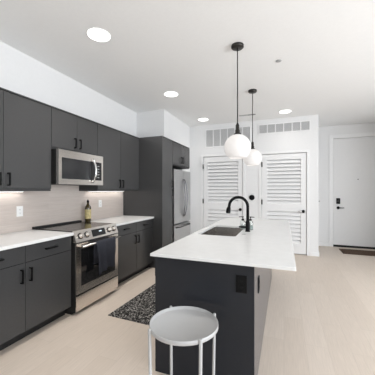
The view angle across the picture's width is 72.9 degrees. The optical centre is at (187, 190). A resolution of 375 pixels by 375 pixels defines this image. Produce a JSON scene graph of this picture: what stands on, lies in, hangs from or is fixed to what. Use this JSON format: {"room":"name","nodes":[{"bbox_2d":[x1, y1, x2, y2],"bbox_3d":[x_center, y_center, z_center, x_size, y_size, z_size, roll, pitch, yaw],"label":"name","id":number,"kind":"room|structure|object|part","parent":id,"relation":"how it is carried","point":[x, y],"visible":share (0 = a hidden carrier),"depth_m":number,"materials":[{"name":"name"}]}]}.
{"room":"kitchen","nodes":[
{"label":"kitchen","id":0,"kind":"room"},
{"bbox_2d":[0,41,136,233],"bbox_3d":[-1.990,-0.107,2.816,0.110,2.965,10.350,0,0,21],"label":"wall","id":1,"kind":"structure","parent":0,"point":[20,73],"depth_m":3.35,"materials":[{"name":"white paint"}]},
{"bbox_2d":[16,206,22,216],"bbox_3d":[-1.903,0.235,2.878,0.009,0.117,0.073,0,0,21],"label":"wall outlet","id":2,"kind":"object","parent":1,"relation":"attached to","point":[19,209],"visible":1,"depth_m":2.87,"materials":[{"name":"white plastic"}]},
{"bbox_2d":[0,87,50,190],"bbox_3d":[-1.967,-0.479,2.192,0.373,0.968,1.582,0,0,21],"label":"upper cabinet","id":3,"kind":"object","parent":1,"relation":"attached to","point":[25,122],"visible":1,"depth_m":2.58,"materials":[{"name":"grey laminate"}]},
{"bbox_3d":[-1.834,-0.480,2.142,0.020,0.918,0.524,0,0,21],"label":"door","id":4,"kind":"part","parent":3,"relation":"part of","materials":[{"name":"grey laminate"}]},
{"bbox_3d":[-1.700,-0.109,2.418,0.035,0.125,0.014,0,0,21],"label":"handle","id":5,"kind":"part","parent":3,"relation":"part of","materials":[{"name":"black metal"}]},
{"bbox_3d":[-1.989,-0.008,2.201,0.326,0.026,1.582,0,0,21],"label":"light rail","id":6,"kind":"part","parent":3,"relation":"part of","materials":[{"name":"grey wood"}]},
{"bbox_2d":[50,106,96,155],"bbox_3d":[-1.550,-0.720,3.289,0.373,0.486,0.761,0,0,21],"label":"upper cabinet","id":7,"kind":"object","parent":1,"relation":"attached to","point":[69,131],"visible":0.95,"depth_m":3.17,"materials":[{"name":"grey laminate"}]},
{"bbox_3d":[-1.485,-0.721,3.061,0.020,0.436,0.376,0,0,21],"label":"door","id":8,"kind":"part","parent":7,"relation":"part of","materials":[{"name":"grey laminate"}]},
{"bbox_3d":[-1.571,-0.490,3.297,0.326,0.026,0.761,0,0,21],"label":"light rail","id":9,"kind":"part","parent":7,"relation":"part of","materials":[{"name":"grey wood"}]},
{"bbox_2d":[51,149,102,185],"bbox_3d":[-1.485,-0.273,3.266,0.510,0.398,0.750,0,0,21],"label":"microwave","id":10,"kind":"object","parent":7,"relation":"attached to","point":[68,167],"visible":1,"depth_m":3.08,"materials":[{"name":"silver metal"}]},
{"bbox_3d":[-1.367,-0.260,3.120,0.033,0.245,0.470,0,0,21],"label":"door glass","id":11,"kind":"part","parent":10,"relation":"part of","materials":[{"name":"grey glass"}]},
{"bbox_3d":[-1.226,-0.258,3.344,0.080,0.325,0.030,0,0,21],"label":"handle","id":12,"kind":"part","parent":10,"relation":"part of","materials":[{"name":"silver metal"}]},
{"bbox_3d":[-1.246,-0.260,3.437,0.033,0.245,0.200,0,0,21],"label":"control panel","id":13,"kind":"part","parent":10,"relation":"part of","materials":[{"name":"black"}]},
{"bbox_3d":[-1.349,-0.721,3.416,0.020,0.436,0.377,0,0,21],"label":"door","id":14,"kind":"part","parent":7,"relation":"part of","materials":[{"name":"grey laminate"}]},
{"bbox_2d":[79,123,138,190],"bbox_3d":[-1.219,-0.479,4.158,0.373,0.968,1.095,0,0,21],"label":"upper cabinet","id":15,"kind":"object","parent":1,"relation":"attached to","point":[119,150],"visible":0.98,"depth_m":4.02,"materials":[{"name":"grey laminate"}]},
{"bbox_2d":[87,191,123,191],"bbox_3d":[-1.338,0.011,4.253,0.035,0.012,0.900,0,0,21],"label":"light bar","id":16,"kind":"object","parent":15,"relation":"attached to","point":[87,191],"visible":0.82,"depth_m":4.18,"materials":[{"name":"white plastic"}]},
{"bbox_3d":[-1.241,-0.008,4.167,0.326,0.026,1.095,0,0,21],"label":"light rail","id":17,"kind":"part","parent":15,"relation":"part of","materials":[{"name":"grey wood"}]},
{"bbox_3d":[-1.185,-0.480,3.850,0.020,0.918,0.540,0,0,21],"label":"door","id":18,"kind":"part","parent":15,"relation":"part of","materials":[{"name":"grey laminate"}]},
{"bbox_3d":[-0.990,-0.480,4.362,0.020,0.918,0.547,0,0,21],"label":"door","id":19,"kind":"part","parent":15,"relation":"part of","materials":[{"name":"grey laminate"}]},
{"bbox_2d":[172,140,189,168],"bbox_3d":[-0.480,-0.727,5.438,0.844,0.473,0.943,0,0,21],"label":"upper cabinet","id":20,"kind":"object","parent":1,"relation":"attached to","point":[180,153],"visible":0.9,"depth_m":5.24,"materials":[{"name":"grey laminate"}]},
{"bbox_3d":[-0.212,-0.728,5.084,0.020,0.423,0.467,0,0,21],"label":"door","id":21,"kind":"part","parent":20,"relation":"part of","materials":[{"name":"grey laminate"}]},
{"bbox_3d":[-0.502,-0.503,5.447,0.797,0.026,0.943,0,0,21],"label":"light rail","id":22,"kind":"part","parent":20,"relation":"part of","materials":[{"name":"grey wood"}]},
{"bbox_3d":[-0.044,-0.728,5.524,0.020,0.423,0.468,0,0,21],"label":"door","id":23,"kind":"part","parent":20,"relation":"part of","materials":[{"name":"grey laminate"}]},
{"bbox_2d":[137,109,189,220],"bbox_3d":[-0.491,-0.107,5.752,0.626,2.965,1.453,0,0,21],"label":"wall","id":24,"kind":"structure","parent":0,"point":[157,122],"depth_m":5.14,"materials":[{"name":"white paint"}]},
{"bbox_2d":[0,0,374,126],"bbox_3d":[1.495,-1.615,1.491,7.566,0.050,10.550,0,0,21],"label":"ceiling","id":25,"kind":"structure","parent":0,"point":[325,48],"depth_m":2.92,"materials":[{"name":"white paint"}]},
{"bbox_2d":[86,27,110,41],"bbox_3d":[-0.904,-1.587,2.591,0.244,0.005,0.244,0,0,21],"label":"recessed light","id":26,"kind":"object","parent":25,"relation":"in","point":[95,33],"visible":1,"depth_m":2.58,"materials":[{"name":"white paint"}]},
{"bbox_2d":[164,91,177,96],"bbox_3d":[-0.270,-1.587,4.179,0.244,0.005,0.244,0,0,21],"label":"recessed light","id":27,"kind":"object","parent":25,"relation":"in","point":[168,93],"visible":1,"depth_m":4.18,"materials":[{"name":"white paint"}]},
{"bbox_2d":[224,42,250,158],"bbox_3d":[0.548,-0.973,2.780,0.290,1.234,0.290,0,0,21],"label":"pendant lamp","id":28,"kind":"object","parent":25,"relation":"hanging from","point":[237,146],"visible":1,"depth_m":2.69,"materials":[{"name":"white glass"}]},
{"bbox_2d":[234,123,240,133],"bbox_3d":[0.548,-0.675,2.780,0.084,0.133,0.084,0,0,21],"label":"socket","id":29,"kind":"object","parent":28,"relation":"attached to","point":[237,131],"depth_m":2.76,"materials":[{"name":"grey metal"}]},
{"bbox_3d":[0.548,-0.484,2.780,0.290,0.255,0.290,0,0,21],"label":"lamp shade","id":30,"kind":"part","parent":28,"relation":"part of","materials":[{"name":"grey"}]},
{"bbox_3d":[0.548,-1.141,2.780,0.011,0.838,0.010,0,0,21],"label":"cord","id":31,"kind":"part","parent":28,"relation":"part of","materials":[{"name":"black metal"}]},
{"bbox_2d":[243,89,261,165],"bbox_3d":[1.033,-0.995,4.030,0.290,1.191,0.290,0,0,21],"label":"pendant lamp","id":32,"kind":"object","parent":25,"relation":"hanging from","point":[254,158],"visible":0.84,"depth_m":3.94,"materials":[{"name":"white glass"}]},
{"bbox_3d":[1.033,-0.527,4.030,0.290,0.255,0.290,0,0,21],"label":"lamp shade","id":33,"kind":"part","parent":32,"relation":"part of","materials":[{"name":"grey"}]},
{"bbox_3d":[1.033,-1.163,4.030,0.011,0.795,0.010,0,0,21],"label":"cord","id":34,"kind":"part","parent":32,"relation":"part of","materials":[{"name":"black metal"}]},
{"bbox_2d":[279,110,290,112],"bbox_3d":[1.960,-1.587,5.099,0.244,0.005,0.244,0,0,21],"label":"recessed light","id":35,"kind":"object","parent":25,"relation":"in","point":[281,111],"visible":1,"depth_m":5.08,"materials":[{"name":"white paint"}]},
{"bbox_2d":[0,246,374,374],"bbox_3d":[1.495,1.400,1.491,7.566,0.050,10.550,0,0,21],"label":"floor","id":36,"kind":"structure","parent":0,"point":[320,320],"depth_m":2.44,"materials":[{"name":"brown wood"}]},
{"bbox_2d":[0,246,24,350],"bbox_3d":[-1.929,0.934,1.889,0.658,0.882,1.078,0,0,21],"label":"base cabinet","id":37,"kind":"object","parent":36,"relation":"on","point":[12,261],"visible":0.93,"depth_m":2.18,"materials":[{"name":"grey laminate"}]},
{"bbox_3d":[-1.568,0.574,2.041,0.020,0.149,0.536,0,0,21],"label":"drawer","id":38,"kind":"part","parent":37,"relation":"part of","materials":[{"name":"grey laminate"}]},
{"bbox_3d":[-1.461,0.763,2.244,0.035,0.125,0.014,0,0,21],"label":"handle","id":39,"kind":"part","parent":37,"relation":"part of","materials":[{"name":"black metal"}]},
{"bbox_2d":[0,229,73,250],"bbox_3d":[-1.840,0.476,2.142,0.648,0.030,1.626,0,0,21],"label":"countertop","id":40,"kind":"structure","parent":37,"relation":"on","point":[11,240],"depth_m":2.51,"materials":[{"name":"white stone"}]},
{"bbox_2d":[18,236,70,340],"bbox_3d":[-1.643,0.934,2.642,0.658,0.882,0.528,0,0,21],"label":"base cabinet","id":41,"kind":"object","parent":36,"relation":"on","point":[47,263],"visible":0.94,"depth_m":2.50,"materials":[{"name":"grey laminate"}]},
{"bbox_3d":[-1.431,0.763,2.322,0.035,0.125,0.014,0,0,21],"label":"handle","id":42,"kind":"part","parent":41,"relation":"part of","materials":[{"name":"black metal"}]},
{"bbox_3d":[-1.378,0.574,2.540,0.020,0.149,0.525,0,0,21],"label":"drawer","id":43,"kind":"part","parent":41,"relation":"part of","materials":[{"name":"grey laminate"}]},
{"bbox_3d":[-1.378,0.962,2.540,0.020,0.618,0.525,0,0,21],"label":"door","id":44,"kind":"part","parent":41,"relation":"part of","materials":[{"name":"grey laminate"}]},
{"bbox_2d":[32,220,120,314],"bbox_3d":[-1.372,0.903,3.236,0.742,0.943,0.750,0,0,21],"label":"range","id":45,"kind":"object","parent":36,"relation":"on","point":[87,286],"visible":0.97,"depth_m":2.99,"materials":[{"name":"silver metal"}]},
{"bbox_3d":[-1.696,0.451,3.360,0.048,0.038,0.746,0,0,21],"label":"trim","id":46,"kind":"part","parent":45,"relation":"part of","materials":[{"name":"black"}]},
{"bbox_2d":[35,222,112,231],"bbox_3d":[-1.419,0.455,3.255,0.605,0.011,0.750,0,0,21],"label":"cooktop","id":47,"kind":"object","parent":45,"relation":"in","point":[65,226],"depth_m":3.18,"materials":[{"name":"grey glass"}]},
{"bbox_3d":[-1.111,0.511,3.137,0.060,0.127,0.750,0,0,21],"label":"control panel","id":48,"kind":"part","parent":45,"relation":"part of","materials":[{"name":"silver metal"}]},
{"bbox_3d":[-1.092,1.251,3.130,0.014,0.168,0.746,0,0,21],"label":"storage drawer","id":49,"kind":"part","parent":45,"relation":"part of","materials":[{"name":"silver metal"}]},
{"bbox_3d":[-1.092,0.869,3.130,0.014,0.563,0.746,0,0,21],"label":"oven door","id":50,"kind":"part","parent":45,"relation":"part of","materials":[{"name":"silver metal"}]},
{"bbox_3d":[-1.055,0.618,3.116,0.064,0.025,0.686,0,0,21],"label":"handle","id":51,"kind":"part","parent":45,"relation":"part of","materials":[{"name":"silver metal"}]},
{"bbox_2d":[94,236,115,274],"bbox_3d":[-1.008,0.798,3.146,0.070,0.397,0.365,0,0,21],"label":"dish towel","id":52,"kind":"object","parent":45,"relation":"hanging from","point":[105,249],"visible":0.99,"depth_m":3.10,"materials":[{"name":"blue fabric"}]},
{"bbox_2d":[108,284,154,324],"bbox_3d":[-0.234,1.371,3.417,0.700,0.007,1.650,0,0,23],"label":"rug","id":53,"kind":"object","parent":36,"relation":"on","point":[140,309],"visible":0.29,"depth_m":2.92,"materials":[{"name":"black fabric"}]},
{"bbox_2d":[117,219,152,283],"bbox_3d":[-1.084,0.934,4.112,0.658,0.882,1.085,0,0,21],"label":"base cabinet","id":54,"kind":"object","parent":36,"relation":"on","point":[135,243],"visible":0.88,"depth_m":3.96,"materials":[{"name":"grey laminate"}]},
{"bbox_2d":[83,215,153,225],"bbox_3d":[-1.090,0.476,4.115,0.648,0.030,1.088,0,0,21],"label":"countertop","id":55,"kind":"structure","parent":54,"relation":"on","point":[124,219],"depth_m":4.05,"materials":[{"name":"white stone"}]},
{"bbox_2d":[85,200,90,221],"bbox_3d":[-1.467,0.296,3.738,0.090,0.329,0.090,0,0,21],"label":"oil bottle","id":56,"kind":"object","parent":55,"relation":"on","point":[87,207],"visible":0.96,"depth_m":3.70,"materials":[{"name":"green glass"}]},
{"bbox_3d":[-0.915,0.574,3.758,0.020,0.149,0.538,0,0,21],"label":"drawer","id":57,"kind":"part","parent":54,"relation":"part of","materials":[{"name":"grey laminate"}]},
{"bbox_3d":[-0.915,0.962,3.758,0.020,0.618,0.538,0,0,21],"label":"door","id":58,"kind":"part","parent":54,"relation":"part of","materials":[{"name":"grey laminate"}]},
{"bbox_3d":[-0.722,0.574,4.265,0.020,0.149,0.539,0,0,21],"label":"drawer","id":59,"kind":"part","parent":54,"relation":"part of","materials":[{"name":"grey laminate"}]},
{"bbox_3d":[-0.722,0.962,4.265,0.020,0.618,0.539,0,0,21],"label":"door","id":60,"kind":"part","parent":54,"relation":"part of","materials":[{"name":"grey laminate"}]},
{"bbox_2d":[123,136,172,267],"bbox_3d":[-0.726,0.206,4.792,0.844,2.338,0.434,0,0,21],"label":"pantry cabinet","id":61,"kind":"object","parent":36,"relation":"on","point":[153,197],"visible":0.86,"depth_m":4.56,"materials":[{"name":"grey laminate"}]},
{"bbox_3d":[-0.370,-0.493,4.668,0.020,0.899,0.408,0,0,21],"label":"door","id":62,"kind":"part","parent":61,"relation":"part of","materials":[{"name":"grey laminate"}]},
{"bbox_3d":[-0.370,0.615,4.668,0.020,1.310,0.408,0,0,21],"label":"door","id":63,"kind":"part","parent":61,"relation":"part of","materials":[{"name":"grey laminate"}]},
{"bbox_2d":[172,169,189,242],"bbox_3d":[-0.433,0.477,5.471,0.872,1.795,0.910,0,0,21],"label":"refrigerator","id":64,"kind":"object","parent":36,"relation":"on","point":[180,179],"visible":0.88,"depth_m":5.21,"materials":[{"name":"grey metal"}]},
{"bbox_3d":[-0.203,0.120,5.158,0.077,1.080,0.488,0,0,21],"label":"door","id":65,"kind":"part","parent":64,"relation":"part of","materials":[{"name":"silver metal"}]},
{"bbox_3d":[-0.128,1.000,5.355,0.077,0.630,0.910,0,0,21],"label":"freezer drawer","id":66,"kind":"part","parent":64,"relation":"part of","materials":[{"name":"silver metal"}]},
{"bbox_3d":[-0.068,0.150,5.319,0.028,0.790,0.090,0,0,-43],"label":"handle","id":67,"kind":"part","parent":64,"relation":"part of","materials":[{"name":"silver metal"}]},
{"bbox_3d":[-0.034,0.150,5.408,0.090,0.790,0.028,0,0,-5],"label":"handle","id":68,"kind":"part","parent":64,"relation":"part of","materials":[{"name":"silver metal"}]},
{"bbox_3d":[-0.041,0.120,5.585,0.077,1.080,0.418,0,0,21],"label":"door","id":69,"kind":"part","parent":64,"relation":"part of","materials":[{"name":"silver metal"}]},
{"bbox_2d":[148,306,217,374],"bbox_3d":[-0.022,1.085,1.552,0.419,0.579,0.419,0,0,21],"label":"stool","id":70,"kind":"object","parent":36,"relation":"on","point":[178,325],"visible":1,"depth_m":1.53,"materials":[{"name":"white metal"}]},
{"bbox_3d":[-0.214,1.085,1.462,0.029,0.579,0.019,0,0,-25],"label":"leg","id":71,"kind":"part","parent":70,"relation":"part of","materials":[{"name":"white metal"}]},
{"bbox_3d":[-0.112,1.085,1.744,0.019,0.579,0.029,0,0,-25],"label":"leg","id":72,"kind":"part","parent":70,"relation":"part of","materials":[{"name":"white metal"}]},
{"bbox_2d":[149,306,217,345],"bbox_3d":[-0.022,0.814,1.552,0.419,0.027,0.419,0,0,21],"label":"tray","id":73,"kind":"object","parent":70,"relation":"on","point":[178,325],"depth_m":1.53,"materials":[{"name":"white metal"}]},
{"bbox_3d":[0.069,1.085,1.360,0.019,0.579,0.029,0,0,-25],"label":"leg","id":74,"kind":"part","parent":70,"relation":"part of","materials":[{"name":"white metal"}]},
{"bbox_3d":[0.171,1.085,1.643,0.029,0.579,0.019,0,0,-25],"label":"leg","id":75,"kind":"part","parent":70,"relation":"part of","materials":[{"name":"white metal"}]},
{"bbox_2d":[155,257,271,374],"bbox_3d":[0.531,0.928,2.992,0.769,0.894,2.530,0,0,21],"label":"kitchen island","id":76,"kind":"object","parent":36,"relation":"on","point":[209,286],"visible":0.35,"depth_m":1.79,"materials":[{"name":"laminate"}]},
{"bbox_2d":[150,218,295,270],"bbox_3d":[0.656,0.471,2.926,0.990,0.020,2.647,0,0,21],"label":"island countertop","id":77,"kind":"structure","parent":76,"relation":"on","point":[269,243],"depth_m":2.09,"materials":[{"name":"white stone"}]},
{"bbox_2d":[202,227,242,235],"bbox_3d":[0.425,0.589,2.965,0.435,0.214,0.787,0,0,21],"label":"sink","id":78,"kind":"object","parent":77,"relation":"in","point":[220,231],"visible":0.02,"depth_m":3.33,"materials":[{"name":"metal"}]},
{"bbox_2d":[226,196,249,231],"bbox_3d":[0.575,0.260,2.894,0.277,0.402,0.058,0,0,18],"label":"faucet","id":79,"kind":"object","parent":77,"relation":"on","point":[228,209],"visible":1,"depth_m":2.85,"materials":[{"name":"black metal"}]},
{"bbox_2d":[239,216,244,228],"bbox_3d":[0.662,0.385,3.051,0.062,0.152,0.070,0,0,-32],"label":"soap dispenser","id":80,"kind":"object","parent":77,"relation":"on","point":[242,222],"visible":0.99,"depth_m":3.02,"materials":[{"name":"clear glass"}]},
{"bbox_2d":[240,220,244,228],"bbox_3d":[0.665,0.404,3.048,0.062,0.114,0.062,0,0,21],"label":"bottle","id":81,"kind":"object","parent":80,"relation":"attached to","point":[242,223],"depth_m":3.02,"materials":[{"name":"grey"}]},
{"bbox_2d":[249,217,254,229],"bbox_3d":[0.750,0.385,3.007,0.062,0.152,0.070,0,0,-32],"label":"soap dispenser","id":82,"kind":"object","parent":77,"relation":"on","point":[250,219],"visible":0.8,"depth_m":2.99,"materials":[{"name":"clear glass"}]},
{"bbox_2d":[236,275,246,293],"bbox_3d":[0.360,0.627,1.698,0.073,0.117,0.009,0,0,21],"label":"island outlet","id":83,"kind":"object","parent":76,"relation":"attached to","point":[241,281],"visible":1,"depth_m":1.70,"materials":[{"name":"black plastic"}]},
{"bbox_2d":[258,275,259,292],"bbox_3d":[0.551,0.720,1.952,0.009,0.117,0.073,0,0,21],"label":"island outlet","id":84,"kind":"object","parent":76,"relation":"attached to","point":[259,275],"visible":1,"depth_m":1.93,"materials":[{"name":"black metal"}]},
{"bbox_3d":[0.885,0.928,2.868,0.019,0.894,2.510,0,0,21],"label":"panel","id":85,"kind":"part","parent":76,"relation":"part of","materials":[{"name":"wood"}]},
{"bbox_2d":[339,248,374,255],"bbox_3d":[3.857,1.369,5.605,0.815,0.012,0.500,0,0,21],"label":"doormat","id":86,"kind":"object","parent":36,"relation":"on","point":[344,251],"visible":1,"depth_m":5.59,"materials":[{"name":"brown fabric"}]},
{"bbox_2d":[190,115,318,254],"bbox_3d":[1.124,-0.107,5.968,3.491,2.965,0.100,0,0,21],"label":"wall","id":87,"kind":"structure","parent":0,"point":[301,140],"depth_m":5.69,"materials":[{"name":"white paint"}]},
{"bbox_2d":[201,153,244,228],"bbox_3d":[0.828,0.248,6.017,1.076,2.253,0.104,0,0,21],"label":"door","id":88,"kind":"structure","parent":87,"relation":"in","point":[212,205],"depth_m":6.06,"materials":[{"name":"white paint"}]},
{"bbox_3d":[0.840,-0.188,6.049,0.730,0.977,0.035,0,0,21],"label":"louver panel","id":89,"kind":"part","parent":88,"relation":"part of","materials":[{"name":"white paint"}]},
{"bbox_3d":[0.840,0.809,6.049,0.730,0.681,0.035,0,0,21],"label":"louver panel","id":90,"kind":"part","parent":88,"relation":"part of","materials":[{"name":"white paint"}]},
{"bbox_2d":[205,125,250,147],"bbox_3d":[0.941,-1.262,5.976,1.080,0.443,0.016,0,0,21],"label":"air vent","id":91,"kind":"object","parent":87,"relation":"in","point":[217,137],"visible":0.69,"depth_m":6.03,"materials":[{"name":"white metal"}]},
{"bbox_3d":[0.537,-1.260,6.129,0.153,0.392,0.009,0,0,21],"label":"louver panel","id":92,"kind":"part","parent":91,"relation":"part of","materials":[{"name":"white metal"}]},
{"bbox_3d":[0.698,-1.260,6.067,0.153,0.392,0.009,0,0,21],"label":"louver panel","id":93,"kind":"part","parent":91,"relation":"part of","materials":[{"name":"grey metal"}]},
{"bbox_3d":[0.860,-1.260,6.006,0.153,0.392,0.009,0,0,21],"label":"louver panel","id":94,"kind":"part","parent":91,"relation":"part of","materials":[{"name":"grey metal"}]},
{"bbox_2d":[259,149,309,255],"bbox_3d":[2.096,0.251,5.534,1.036,2.248,0.104,0,0,21],"label":"door","id":95,"kind":"structure","parent":87,"relation":"in","point":[291,207],"depth_m":5.51,"materials":[{"name":"white paint"}]},
{"bbox_3d":[2.108,-0.186,5.567,0.690,0.972,0.035,0,0,21],"label":"louver panel","id":96,"kind":"part","parent":95,"relation":"part of","materials":[{"name":"white paint"}]},
{"bbox_3d":[2.108,0.809,5.567,0.690,0.681,0.035,0,0,21],"label":"louver panel","id":97,"kind":"part","parent":95,"relation":"part of","materials":[{"name":"white paint"}]},
{"bbox_2d":[258,120,310,134],"bbox_3d":[2.097,-1.377,5.536,1.065,0.225,0.016,0,0,21],"label":"air vent","id":98,"kind":"object","parent":87,"relation":"in","point":[305,125],"visible":1,"depth_m":5.53,"materials":[{"name":"white metal"}]},
{"bbox_3d":[2.336,-1.377,5.445,0.150,0.173,0.009,0,0,21],"label":"louver panel","id":99,"kind":"part","parent":98,"relation":"part of","materials":[{"name":"grey metal"}]},
{"bbox_3d":[2.495,-1.377,5.384,0.150,0.173,0.009,0,0,21],"label":"louver panel","id":100,"kind":"part","parent":98,"relation":"part of","materials":[{"name":"white metal"}]},
{"bbox_2d":[310,251,318,256],"bbox_3d":[1.397,1.327,5.804,2.865,0.095,0.014,0,0,21],"label":"baseboard","id":101,"kind":"structure","parent":87,"relation":"attached to","point":[312,253],"depth_m":5.32,"materials":[{"name":"white paint"}]},
{"bbox_2d":[208,123,374,241],"bbox_3d":[3.352,-0.107,6.375,7.366,2.965,0.100,0,0,21],"label":"wall","id":102,"kind":"structure","parent":0,"point":[324,132],"depth_m":6.30,"materials":[{"name":"white paint"}]},
{"bbox_2d":[319,242,328,245],"bbox_3d":[4.963,1.327,5.701,3.875,0.095,0.014,0,0,21],"label":"baseboard","id":103,"kind":"structure","parent":102,"relation":"attached to","point":[320,243],"depth_m":6.29,"materials":[{"name":"white paint"}]},
{"bbox_2d":[329,132,374,248],"bbox_3d":[4.019,0.005,6.080,1.110,2.740,0.106,0,0,21],"label":"door","id":104,"kind":"structure","parent":102,"relation":"in","point":[351,160],"depth_m":6.12,"materials":[{"name":"white paint"}]}
]}

